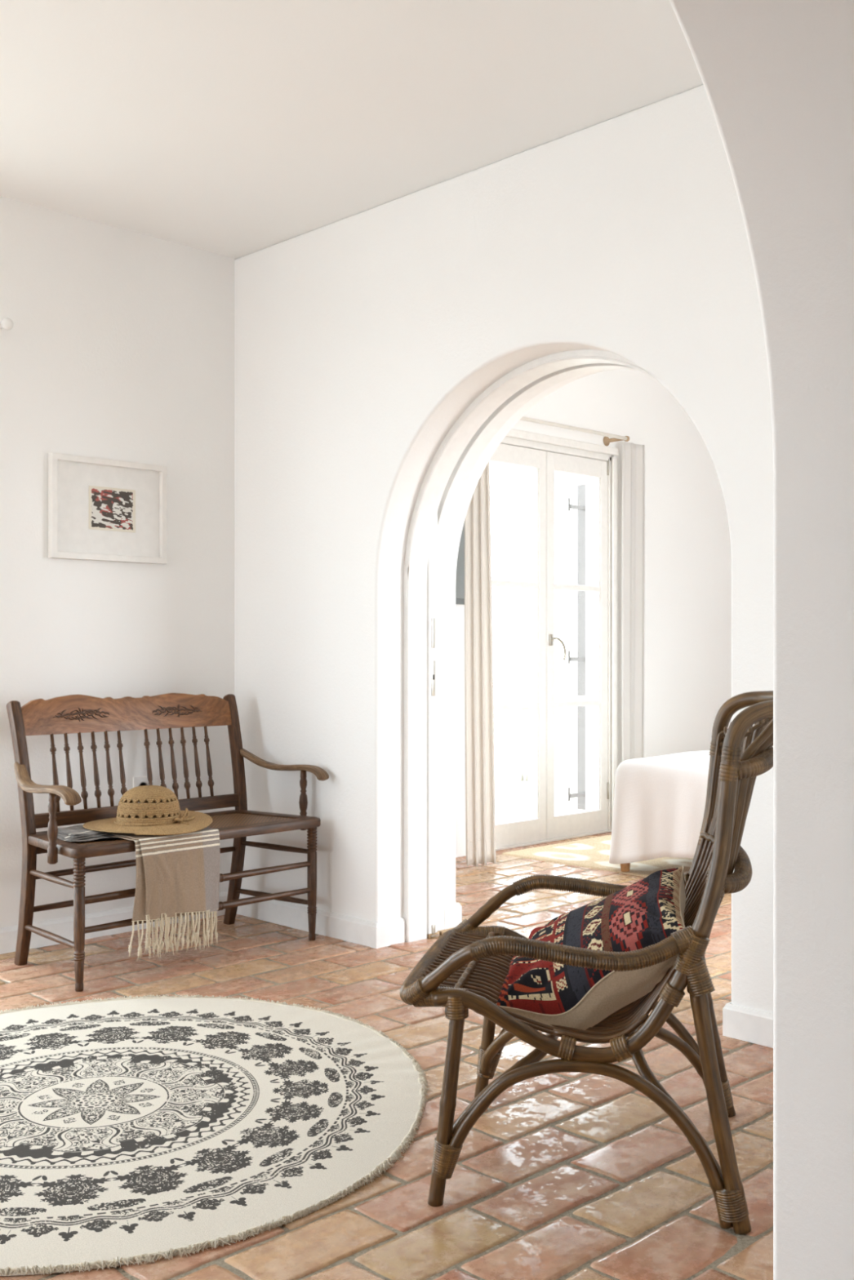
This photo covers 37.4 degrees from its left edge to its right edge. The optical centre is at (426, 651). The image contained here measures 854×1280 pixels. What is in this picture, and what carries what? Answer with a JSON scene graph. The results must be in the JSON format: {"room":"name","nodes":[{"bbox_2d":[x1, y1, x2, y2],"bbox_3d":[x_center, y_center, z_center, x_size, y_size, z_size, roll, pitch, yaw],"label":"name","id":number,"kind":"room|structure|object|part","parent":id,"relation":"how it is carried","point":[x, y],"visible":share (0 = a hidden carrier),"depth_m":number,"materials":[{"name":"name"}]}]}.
{"room":"traditional dwelling","nodes":[
{"label":"traditional dwelling","id":0,"kind":"room"},
{"bbox_2d":[0,195,234,928],"bbox_3d":[-2.825,-0.278,3.557,5.350,2.755,0.300,0,0,-44],"label":"wall","id":1,"kind":"structure","parent":0,"point":[119,345],"depth_m":4.90,"materials":[{"name":"white paint"}]},
{"bbox_2d":[0,317,13,329],"bbox_3d":[-1.527,-1.185,4.580,0.044,0.044,0.058,0,0,-44],"label":"wall hook","id":2,"kind":"object","parent":1,"relation":"attached to","point":[6,323],"visible":1,"depth_m":4.56,"materials":[{"name":"white paint"}]},
{"bbox_2d":[48,452,166,564],"bbox_3d":[-1.228,-0.545,4.891,0.500,0.392,0.029,0,0,-44],"label":"framed picture","id":3,"kind":"object","parent":1,"relation":"attached to","point":[100,508],"visible":1,"depth_m":4.88,"materials":[{"name":"white paper"}]},
{"bbox_2d":[88,485,135,532],"bbox_3d":[-1.220,-0.550,4.903,0.204,0.167,0.002,0,0,-44],"label":"print","id":4,"kind":"object","parent":3,"relation":"attached to","point":[112,508],"depth_m":4.90},
{"bbox_2d":[0,891,227,954],"bbox_3d":[-1.235,1.054,4.897,1.176,0.092,0.014,0,0,-44],"label":"baseboard","id":5,"kind":"structure","parent":1,"relation":"attached to","point":[64,927],"depth_m":4.78,"materials":[{"name":"white paint"}]},
{"bbox_2d":[133,776,148,787],"bbox_3d":[-1.127,0.538,5.003,0.082,0.082,0.013,0,0,-44],"label":"wall socket","id":6,"kind":"object","parent":1,"relation":"attached to","point":[142,780],"visible":0.34,"depth_m":4.99,"materials":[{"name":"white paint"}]},
{"bbox_2d":[0,0,702,259],"bbox_3d":[-0.052,-1.730,0.839,5.900,0.150,8.070,0,0,-44],"label":"ceiling","id":7,"kind":"structure","parent":0,"point":[235,129],"depth_m":3.76,"materials":[{"name":"paint"}]},
{"bbox_2d":[0,831,773,1279],"bbox_3d":[1.809,1.103,2.984,11.775,0.014,8.105,0,0,-44],"label":"floor","id":8,"kind":"structure","parent":0,"point":[679,1249],"depth_m":2.84,"materials":[{"name":"tile"}]},
{"bbox_2d":[6,693,328,991],"bbox_3d":[-0.950,0.632,4.614,0.535,0.946,1.122,0,0,44],"label":"wooden bench","id":9,"kind":"object","parent":8,"relation":"on","point":[65,715],"visible":0.94,"depth_m":4.62,"materials":[{"name":"brown wood"}]},
{"bbox_3d":[-1.416,0.639,4.417,0.134,0.931,0.054,0,0,44],"label":"post","id":10,"kind":"part","parent":9,"relation":"part of","materials":[{"name":"brown wood"}]},
{"bbox_3d":[-1.288,0.440,4.217,0.076,0.110,0.474,0,0,-40],"label":"armrest","id":11,"kind":"part","parent":9,"relation":"part of","materials":[{"name":"brown wood"}]},
{"bbox_3d":[-1.126,0.882,4.093,0.038,0.436,0.038,0,0,44],"label":"leg","id":12,"kind":"part","parent":9,"relation":"part of","materials":[{"name":"brown wood"}]},
{"bbox_3d":[-1.116,0.228,4.773,0.052,0.138,0.904,0,0,44],"label":"crest rail","id":13,"kind":"part","parent":9,"relation":"part of","materials":[{"name":"brown wood"}]},
{"bbox_2d":[45,824,220,959],"bbox_3d":[-1.034,0.823,4.380,0.417,0.421,0.501,0,0,44],"label":"throw blanket","id":14,"kind":"object","parent":9,"relation":"on","point":[177,875],"visible":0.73,"depth_m":4.29,"materials":[{"name":"beige fabric"}]},
{"bbox_2d":[83,785,212,835],"bbox_3d":[-0.982,0.547,4.457,0.446,0.146,0.445,0,0,16],"label":"straw hat","id":15,"kind":"object","parent":14,"relation":"on","point":[138,813],"visible":1,"depth_m":4.37,"materials":[{"name":"beige wicker"}]},
{"bbox_3d":[-0.981,0.595,4.454,0.244,0.018,0.228,0,0,-44],"label":"hat cord","id":16,"kind":"part","parent":15,"relation":"part of","materials":[{"name":"wicker"}]},
{"bbox_3d":[-0.981,0.540,4.454,0.221,0.132,0.221,0,0,2],"label":"crown","id":17,"kind":"part","parent":15,"relation":"part of","materials":[{"name":"wicker"}]},
{"bbox_3d":[-0.853,0.903,4.301,0.340,0.020,0.017,0,0,-45],"label":"fringe cord","id":18,"kind":"part","parent":14,"relation":"part of","materials":[{"name":"beige fabric"}]},
{"bbox_3d":[-1.067,0.594,4.726,0.022,0.050,0.900,0,0,44],"label":"rail","id":19,"kind":"part","parent":9,"relation":"part of","materials":[{"name":"brown wood"}]},
{"bbox_3d":[-0.919,0.651,4.584,0.445,0.034,1.059,0,0,44],"label":"seat frame","id":20,"kind":"part","parent":9,"relation":"part of","materials":[{"name":"brown wood"}]},
{"bbox_3d":[-0.921,0.642,4.586,0.320,0.004,0.934,0,0,44],"label":"cane panel","id":21,"kind":"part","parent":9,"relation":"part of","materials":[{"name":"brown wood"}]},
{"bbox_3d":[-0.774,0.639,5.088,0.134,0.931,0.054,0,0,44],"label":"post","id":22,"kind":"part","parent":9,"relation":"part of","materials":[{"name":"brown wood"}]},
{"bbox_3d":[-0.568,0.440,4.970,0.474,0.110,0.076,0,0,38],"label":"armrest","id":23,"kind":"part","parent":9,"relation":"part of","materials":[{"name":"brown wood"}]},
{"bbox_3d":[-0.438,0.882,4.813,0.038,0.436,0.038,0,0,44],"label":"leg","id":24,"kind":"part","parent":9,"relation":"part of","materials":[{"name":"brown wood"}]},
{"bbox_2d":[0,994,428,1275],"bbox_3d":[-0.826,1.091,3.094,1.803,0.018,1.746,0,0,-44],"label":"round rug","id":25,"kind":"object","parent":8,"relation":"on","point":[136,1129],"visible":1,"depth_m":2.94,"materials":[{"name":"fabric"}]},
{"bbox_2d":[400,690,773,1234],"bbox_3d":[0.406,0.594,2.747,0.852,1.019,0.741,0,0,11],"label":"rattan armchair","id":26,"kind":"object","parent":8,"relation":"on","point":[467,967],"visible":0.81,"depth_m":2.48,"materials":[{"name":"wicker"}]},
{"bbox_3d":[0.022,0.691,2.821,0.068,0.052,0.603,0,0,11],"label":"rail","id":27,"kind":"part","parent":26,"relation":"part of","materials":[{"name":"wicker"}]},
{"bbox_3d":[0.040,0.903,2.516,0.077,0.399,0.033,0,0,-6],"label":"leg","id":28,"kind":"part","parent":26,"relation":"part of","materials":[{"name":"wicker"}]},
{"bbox_3d":[0.061,0.625,2.491,0.193,0.137,0.036,0,0,30],"label":"arm","id":29,"kind":"part","parent":26,"relation":"part of","materials":[{"name":"wicker"}]},
{"bbox_3d":[0.152,0.903,3.097,0.077,0.399,0.033,0,0,28],"label":"leg","id":30,"kind":"part","parent":26,"relation":"part of","materials":[{"name":"wicker"}]},
{"bbox_3d":[0.181,0.625,3.111,0.194,0.138,0.037,0,0,-8],"label":"arm","id":31,"kind":"part","parent":26,"relation":"part of","materials":[{"name":"wicker"}]},
{"bbox_3d":[0.274,0.670,2.470,0.535,0.270,0.039,0,0,11],"label":"rail","id":32,"kind":"part","parent":26,"relation":"part of","materials":[{"name":"wicker"}]},
{"bbox_3d":[0.419,0.572,3.083,0.425,0.073,0.079,0,0,16],"label":"armrest","id":33,"kind":"part","parent":26,"relation":"part of","materials":[{"name":"wicker"}]},
{"bbox_3d":[0.293,0.572,2.429,0.424,0.073,0.078,0,0,6],"label":"armrest","id":34,"kind":"part","parent":26,"relation":"part of","materials":[{"name":"wicker"}]},
{"bbox_3d":[0.386,0.670,3.051,0.535,0.270,0.040,0,0,11],"label":"rail","id":35,"kind":"part","parent":26,"relation":"part of","materials":[{"name":"wicker"}]},
{"bbox_2d":[495,866,685,1030],"bbox_3d":[0.371,0.645,2.743,0.392,0.304,0.453,0,0,11],"label":"cushion","id":36,"kind":"object","parent":26,"relation":"on","point":[643,913],"visible":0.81,"depth_m":2.58,"materials":[{"name":"fabric"}]},
{"bbox_3d":[0.673,0.870,3.003,0.117,0.466,0.038,0,0,11],"label":"leg","id":37,"kind":"part","parent":26,"relation":"part of","materials":[{"name":"wicker"}]},
{"bbox_3d":[0.558,0.870,2.409,0.117,0.466,0.039,0,0,11],"label":"leg","id":38,"kind":"part","parent":26,"relation":"part of","materials":[{"name":"wicker"}]},
{"bbox_2d":[501,835,693,877],"bbox_3d":[1.997,1.096,6.724,2.133,0.012,2.400,0,0,-44],"label":"jute rug","id":39,"kind":"object","parent":8,"relation":"on","point":[593,853],"visible":0.18,"depth_m":6.67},
{"bbox_2d":[620,862,630,871],"bbox_3d":[2.259,0.832,6.412,2.113,0.515,1.648,0,0,-44],"label":"bed","id":40,"kind":"object","parent":39,"relation":"on","point":[624,867],"visible":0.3,"depth_m":6.24,"materials":[{"name":"brown wood"}]},
{"bbox_2d":[608,750,710,863],"bbox_3d":[2.275,0.787,6.421,2.270,0.532,1.863,0,0,-44],"label":"bedspread","id":41,"kind":"object","parent":40,"relation":"on","point":[659,806],"visible":0.38,"depth_m":6.08,"materials":[{"name":"white fabric"}]},
{"bbox_2d":[234,84,773,1013],"bbox_3d":[1.817,-0.278,2.813,0.235,2.755,7.870,0,0,-44],"label":"wall","id":42,"kind":"structure","parent":0,"point":[362,339],"depth_m":4.61,"materials":[{"name":"white paint"}]},
{"bbox_2d":[236,893,405,948],"bbox_3d":[-0.450,1.054,5.043,0.150,0.092,0.905,0,0,-44],"label":"baseboard","id":43,"kind":"structure","parent":42,"relation":"attached to","point":[349,929],"depth_m":4.85,"materials":[{"name":"white paint"}]},
{"bbox_2d":[426,511,443,939],"bbox_3d":[-0.245,0.070,5.139,0.079,2.061,0.820,0,0,-44],"label":"door","id":44,"kind":"structure","parent":42,"relation":"in","point":[432,571],"depth_m":4.87,"materials":[{"name":"white paint"}]},
{"bbox_3d":[0.024,0.105,4.868,0.018,0.135,0.003,0,0,-44],"label":"lock plate","id":45,"kind":"part","parent":44,"relation":"part of","materials":[{"name":"metal"}]},
{"bbox_3d":[0.024,-0.070,4.868,0.016,0.115,0.003,0,0,-44],"label":"latch plate","id":46,"kind":"part","parent":44,"relation":"part of","materials":[{"name":"metal"}]},
{"bbox_2d":[403,349,655,942],"bbox_3d":[0.472,0.046,4.281,0.097,2.107,1.510,0,0,-44],"label":"trim","id":47,"kind":"structure","parent":42,"relation":"attached to","point":[418,567],"depth_m":4.77,"materials":[{"name":"white paint"}]},
{"bbox_2d":[722,1001,773,1048],"bbox_3d":[1.245,1.054,3.315,0.150,0.092,0.988,0,0,-44],"label":"baseboard","id":48,"kind":"structure","parent":42,"relation":"attached to","point":[755,1026],"depth_m":3.56,"materials":[{"name":"white paint"}]},
{"bbox_2d":[437,369,608,905],"bbox_3d":[0.529,-0.500,4.526,0.165,3.200,4.120,0,0,-44],"label":"wall","id":49,"kind":"structure","parent":0,"point":[474,477],"depth_m":5.02,"materials":[{"name":"white paint"}]},
{"bbox_2d":[444,902,462,928],"bbox_3d":[-0.307,1.054,5.446,0.097,0.092,1.176,0,0,-44],"label":"baseboard","id":50,"kind":"structure","parent":49,"relation":"attached to","point":[452,912],"depth_m":5.02,"materials":[{"name":"white paint"}]},
{"bbox_2d":[437,363,640,930],"bbox_3d":[0.557,0.046,4.438,0.078,2.107,1.510,0,0,-44],"label":"trim","id":51,"kind":"structure","parent":49,"relation":"attached to","point":[456,483],"depth_m":4.90,"materials":[{"name":"white paint"}]},
{"bbox_2d":[455,368,731,857],"bbox_3d":[1.138,-0.500,7.856,5.370,3.200,0.220,0,0,-44],"label":"wall","id":52,"kind":"structure","parent":0,"point":[687,594],"depth_m":8.05,"materials":[{"name":"white paint"}]},
{"bbox_2d":[455,522,464,604],"bbox_3d":[0.027,-0.580,6.583,0.640,0.660,0.032,0,0,-44],"label":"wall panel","id":53,"kind":"object","parent":52,"relation":"attached to","point":[460,578],"visible":0.02,"depth_m":6.71,"materials":[{"name":"white paint"}]},
{"bbox_3d":[0.025,-0.580,6.585,0.640,0.660,0.028,0,0,-44],"label":"panel","id":54,"kind":"part","parent":53,"relation":"part of","materials":[{"name":"grey"}]},
{"bbox_2d":[489,443,546,848],"bbox_3d":[0.471,-0.041,7.102,0.576,2.258,0.062,0,0,-44],"label":"door","id":55,"kind":"structure","parent":52,"relation":"in","point":[531,829],"depth_m":7.25,"materials":[{"name":"white wood"}]},
{"bbox_2d":[495,428,618,850],"bbox_3d":[0.679,-0.069,7.304,1.270,2.338,0.124,0,0,-44],"label":"trim","id":56,"kind":"structure","parent":52,"relation":"attached to","point":[517,437],"depth_m":7.68,"materials":[{"name":"white wood"}]},
{"bbox_2d":[520,416,629,445],"bbox_3d":[0.515,-1.272,6.979,1.812,0.059,0.155,0,0,-44],"label":"curtain rod","id":57,"kind":"object","parent":52,"relation":"attached to","point":[606,440],"visible":0.59,"depth_m":7.28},
{"bbox_2d":[464,460,496,866],"bbox_3d":[0.269,-0.086,6.419,0.197,2.348,0.060,0,0,-44],"label":"curtain","id":58,"kind":"object","parent":57,"relation":"hanging from","point":[480,816],"visible":0.84,"depth_m":6.42,"materials":[{"name":"beige fabric"}]},
{"bbox_2d":[621,441,644,761],"bbox_3d":[1.260,-0.091,7.722,0.215,2.358,0.039,0,0,-44],"label":"curtain","id":59,"kind":"object","parent":57,"relation":"hanging from","point":[633,528],"visible":0.83,"depth_m":7.73,"materials":[{"name":"white fabric"}]},
{"bbox_2d":[567,484,585,809],"bbox_3d":[0.980,-0.028,7.976,0.194,2.075,0.182,0,0,-44],"label":"shutter","id":60,"kind":"object","parent":52,"relation":"attached to","point":[580,507],"visible":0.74,"depth_m":8.06,"materials":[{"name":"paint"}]},
{"bbox_2d":[546,451,608,839],"bbox_3d":[0.898,-0.041,7.494,0.576,2.258,0.101,0,0,-44],"label":"door","id":61,"kind":"structure","parent":52,"relation":"in","point":[571,824],"depth_m":7.58,"materials":[{"name":"white wood"}]},
{"bbox_3d":[0.717,-0.065,7.308,0.026,0.066,0.012,0,0,-44],"label":"handle plate","id":62,"kind":"part","parent":61,"relation":"part of","materials":[{"name":"metal"}]},
{"bbox_3d":[0.763,-0.014,7.323,0.104,0.134,0.046,0,0,-44],"label":"handle","id":63,"kind":"part","parent":61,"relation":"part of","materials":[{"name":"metal"}]},
{"bbox_2d":[669,0,853,1279],"bbox_3d":[-0.228,-0.278,0.911,5.350,2.755,0.380,0,0,-44],"label":"wall","id":64,"kind":"structure","parent":0,"point":[777,76],"depth_m":1.83,"materials":[{"name":"white paint"}]},
{"label":"outside","id":65,"kind":"structure","parent":0,"visible":0},
{"bbox_2d":[493,720,585,822],"bbox_3d":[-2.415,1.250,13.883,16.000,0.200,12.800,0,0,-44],"label":"ground","id":66,"kind":"structure","parent":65,"point":[513,797],"depth_m":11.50,"materials":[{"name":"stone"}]},
{"bbox_2d":[493,666,577,781],"bbox_3d":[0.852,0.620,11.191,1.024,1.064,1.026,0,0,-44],"label":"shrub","id":67,"kind":"object","parent":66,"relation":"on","point":[508,722],"visible":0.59,"depth_m":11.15,"materials":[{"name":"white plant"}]},
{"bbox_3d":[0.856,0.798,11.207,0.542,0.707,0.472,0,0,-44],"label":"stem","id":68,"kind":"part","parent":67,"relation":"part of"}
]}

